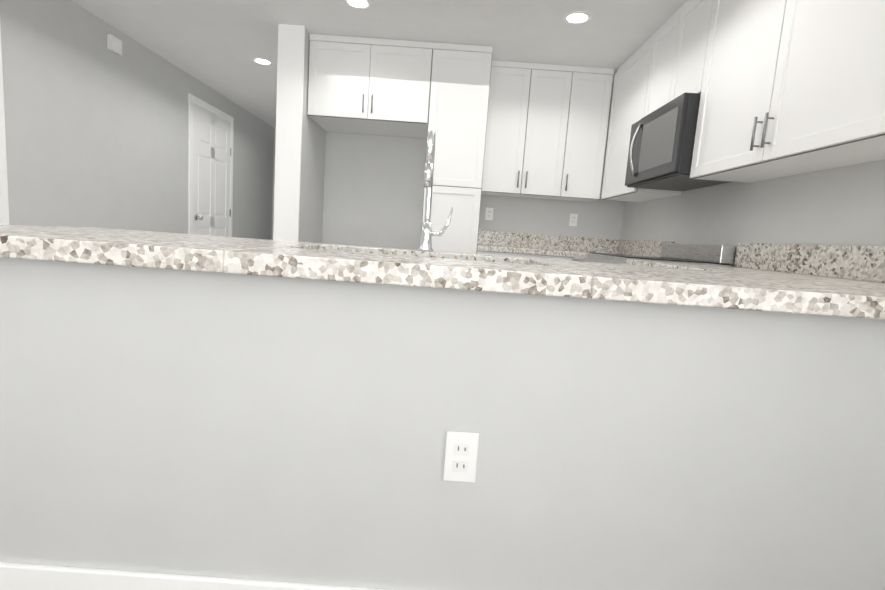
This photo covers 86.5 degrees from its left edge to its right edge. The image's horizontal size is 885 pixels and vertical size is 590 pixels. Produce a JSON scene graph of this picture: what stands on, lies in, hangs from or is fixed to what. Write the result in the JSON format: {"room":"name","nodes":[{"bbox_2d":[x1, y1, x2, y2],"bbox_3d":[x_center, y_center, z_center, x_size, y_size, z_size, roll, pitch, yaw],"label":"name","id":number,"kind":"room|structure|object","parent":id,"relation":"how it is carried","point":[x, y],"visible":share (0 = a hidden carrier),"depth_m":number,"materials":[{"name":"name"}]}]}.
{"room":"kitchen","nodes":[
{"label":"kitchen","id":0,"kind":"room"},
{"bbox_2d":[0,0,273,239],"bbox_3d":[-2.834,-1.052,4.544,0.120,2.454,6.390,4,7,0],"label":"wall","id":1,"kind":"structure","parent":0,"point":[96,132],"depth_m":3.79,"materials":[{"name":"paint"}]},
{"bbox_2d":[0,26,9,224],"bbox_3d":[-2.790,-0.663,2.542,0.019,2.195,0.940,4,7,0],"label":"door frame","id":2,"kind":"structure","parent":1,"relation":"attached to","point":[4,211],"depth_m":2.97,"materials":[{"name":"white wood"}]},
{"bbox_2d":[107,34,121,55],"bbox_3d":[-2.684,-2.048,3.858,0.035,0.120,0.140,4,7,0],"label":"door chime","id":3,"kind":"object","parent":1,"relation":"attached to","point":[114,44],"visible":1,"depth_m":3.83,"materials":[{"name":"white plastic"}]},
{"bbox_2d":[188,93,233,236],"bbox_3d":[-2.759,-1.085,5.643,0.019,2.255,1.040,4,7,0],"label":"door frame","id":4,"kind":"structure","parent":1,"relation":"attached to","point":[200,102],"depth_m":5.17,"materials":[{"name":"white wood"}]},
{"bbox_2d":[193,102,230,236],"bbox_3d":[-2.722,-1.055,5.652,0.096,2.175,0.915,4,7,0],"label":"hall door","id":5,"kind":"structure","parent":1,"relation":"in","point":[211,169],"depth_m":5.56,"materials":[{"name":"white wood"}]},
{"bbox_2d":[272,128,275,239],"bbox_3d":[-2.089,-1.493,8.438,2.500,2.454,1.700,4,7,0],"label":"wall","id":6,"kind":"structure","parent":0,"point":[273,182],"depth_m":7.54,"materials":[{"name":"paint"}]},
{"bbox_2d":[273,24,325,242],"bbox_3d":[-1.213,-1.079,5.660,0.198,2.454,3.900,4,7,0],"label":"wall","id":7,"kind":"structure","parent":0,"point":[299,170],"depth_m":3.72,"materials":[{"name":"paint"}]},
{"bbox_2d":[71,0,686,127],"bbox_3d":[-1.356,-1.848,1.471,6.520,0.100,16.020,4,7,0],"label":"ceiling","id":8,"kind":"structure","parent":0,"point":[218,46],"depth_m":3.52,"materials":[{"name":"paint"}]},
{"bbox_2d":[252,58,272,64],"bbox_3d":[-1.691,-2.194,4.425,0.180,0.003,0.180,4,7,0],"label":"recessed light","id":9,"kind":"object","parent":8,"relation":"in","point":[262,61],"visible":1,"depth_m":4.42,"materials":[{"name":"white"}]},
{"bbox_2d":[344,0,370,8],"bbox_3d":[-0.566,-1.952,3.144,0.180,0.003,0.180,4,7,0],"label":"recessed light","id":10,"kind":"object","parent":8,"relation":"in","point":[361,4],"visible":1,"depth_m":3.16,"materials":[{"name":"white plastic"}]},
{"bbox_2d":[564,11,590,23],"bbox_3d":[0.900,-1.849,3.143,0.180,0.003,0.180,4,7,0],"label":"recessed light","id":11,"kind":"object","parent":8,"relation":"in","point":[578,17],"visible":1,"depth_m":3.14,"materials":[{"name":"white plastic"}]},
{"bbox_2d":[0,257,884,589],"bbox_3d":[0.164,0.406,1.127,2.930,0.845,0.120,4,7,0],"label":"wall","id":12,"kind":"structure","parent":0,"point":[220,425],"depth_m":1.06,"materials":[{"name":"paint"}]},
{"bbox_2d":[0,562,389,589],"bbox_3d":[0.132,0.762,1.165,2.944,0.125,0.134,4,7,0],"label":"baseboard","id":13,"kind":"structure","parent":12,"relation":"attached to","point":[17,576],"depth_m":1.09,"materials":[{"name":"white wood"}]},
{"bbox_2d":[443,431,478,482],"bbox_3d":[0.042,0.363,1.054,0.072,0.116,0.009,4,7,0],"label":"electrical outlet","id":14,"kind":"object","parent":12,"relation":"attached to","point":[461,452],"visible":1,"depth_m":1.05,"materials":[{"name":"white plastic"}]},
{"bbox_2d":[322,82,624,249],"bbox_3d":[0.353,-0.825,4.528,2.970,2.454,0.120,4,7,0],"label":"wall","id":15,"kind":"structure","parent":0,"point":[373,191],"depth_m":4.46,"materials":[{"name":"paint"}]},
{"bbox_2d":[308,34,432,138],"bbox_3d":[-0.578,-1.750,4.026,0.973,0.614,0.656,4,7,0],"label":"upper cabinet","id":16,"kind":"object","parent":15,"relation":"attached to","point":[367,86],"visible":0.98,"depth_m":3.75,"materials":[{"name":"white wood"}]},
{"bbox_2d":[485,208,493,219],"bbox_3d":[0.444,-0.769,4.466,0.072,0.116,0.009,4,7,0],"label":"electrical outlet","id":17,"kind":"object","parent":15,"relation":"attached to","point":[489,214],"visible":1,"depth_m":4.46,"materials":[{"name":"white plastic"}]},
{"bbox_2d":[481,60,613,201],"bbox_3d":[0.890,-1.429,4.196,1.055,1.090,0.371,4,7,0],"label":"upper cabinet","id":18,"kind":"object","parent":15,"relation":"attached to","point":[546,130],"visible":0.98,"depth_m":4.05,"materials":[{"name":"white wood"}]},
{"bbox_2d":[569,213,577,225],"bbox_3d":[1.242,-0.713,4.465,0.072,0.116,0.009,4,7,0],"label":"electrical outlet","id":19,"kind":"object","parent":15,"relation":"attached to","point":[573,220],"visible":1,"depth_m":4.46,"materials":[{"name":"white plastic"}]},
{"bbox_2d":[621,159,884,264],"bbox_3d":[1.723,-0.045,-0.865,0.120,2.454,10.990,4,7,0],"label":"wall","id":20,"kind":"structure","parent":0,"point":[844,205],"depth_m":2.38,"materials":[{"name":"paint"}]},
{"bbox_2d":[601,39,681,201],"bbox_3d":[1.584,-1.311,3.645,0.335,1.088,0.808,4,7,0],"label":"upper cabinet","id":21,"kind":"object","parent":20,"relation":"attached to","point":[629,79],"depth_m":3.70,"materials":[{"name":"white wood"}]},
{"bbox_2d":[641,15,672,118],"bbox_3d":[1.594,-1.468,3.057,0.335,0.629,0.440,4,7,0],"label":"upper cabinet","id":22,"kind":"object","parent":20,"relation":"attached to","point":[659,41],"depth_m":3.17,"materials":[{"name":"white wood"}]},
{"bbox_2d":[661,0,700,106],"bbox_3d":[1.591,-1.427,2.734,0.335,0.629,0.440,4,7,0],"label":"upper cabinet","id":23,"kind":"object","parent":20,"relation":"attached to","point":[686,24],"depth_m":2.81,"materials":[{"name":"white wood"}]},
{"bbox_2d":[625,93,728,190],"bbox_3d":[1.485,-0.922,2.962,0.477,0.434,0.760,4,7,0],"label":"over-the-range microwave","id":24,"kind":"object","parent":23,"relation":"attached to","point":[661,146],"visible":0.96,"depth_m":2.81,"materials":[{"name":"grey metal"}]},
{"bbox_2d":[689,0,884,182],"bbox_3d":[1.568,-1.099,1.969,0.335,1.088,1.282,4,7,0],"label":"upper cabinet","id":25,"kind":"object","parent":20,"relation":"attached to","point":[784,88],"depth_m":1.92,"materials":[{"name":"white wood"}]},
{"bbox_3d":[-1.534,0.679,1.792,6.520,0.100,16.020,4,7,0],"label":"floor","id":26,"kind":"structure","parent":0,"visible":0},
{"bbox_2d":[421,42,492,253],"bbox_3d":[0.080,-0.792,4.140,0.473,2.448,0.656,4,7,0],"label":"pantry cabinet","id":27,"kind":"object","parent":26,"relation":"on","point":[459,94],"visible":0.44,"depth_m":3.79,"materials":[{"name":"white wood"}]},
{"bbox_2d":[477,251,564,259],"bbox_3d":[0.658,0.047,4.226,0.799,0.844,0.685,4,7,0],"label":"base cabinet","id":28,"kind":"object","parent":26,"relation":"on","point":[528,256],"depth_m":3.92,"materials":[{"name":"white"}]},
{"bbox_2d":[0,225,884,319],"bbox_3d":[0.171,-0.143,1.350,2.987,0.180,0.840,4,7,0],"label":"countertop","id":29,"kind":"structure","parent":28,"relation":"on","point":[839,280],"depth_m":0.92,"materials":[{"name":"stone"}]},
{"bbox_2d":[418,126,452,250],"bbox_3d":[-0.017,-0.355,1.599,0.118,0.416,0.192,4,7,0],"label":"kitchen faucet","id":30,"kind":"object","parent":29,"relation":"on","point":[427,232],"visible":1,"depth_m":1.66,"materials":[{"name":"silver metal"}]},
{"bbox_2d":[565,257,586,261],"bbox_3d":[1.311,0.156,3.729,0.675,0.844,0.487,4,7,0],"label":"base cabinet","id":31,"kind":"object","parent":26,"relation":"on","point":[566,258],"depth_m":3.86,"materials":[{"name":"white wood"}]},
{"bbox_2d":[586,243,736,266],"bbox_3d":[1.293,0.151,3.100,0.705,1.010,0.756,4,7,0],"label":"range","id":32,"kind":"object","parent":26,"relation":"on","point":[717,255],"visible":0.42,"depth_m":2.86,"materials":[{"name":"silver metal"}]}
]}

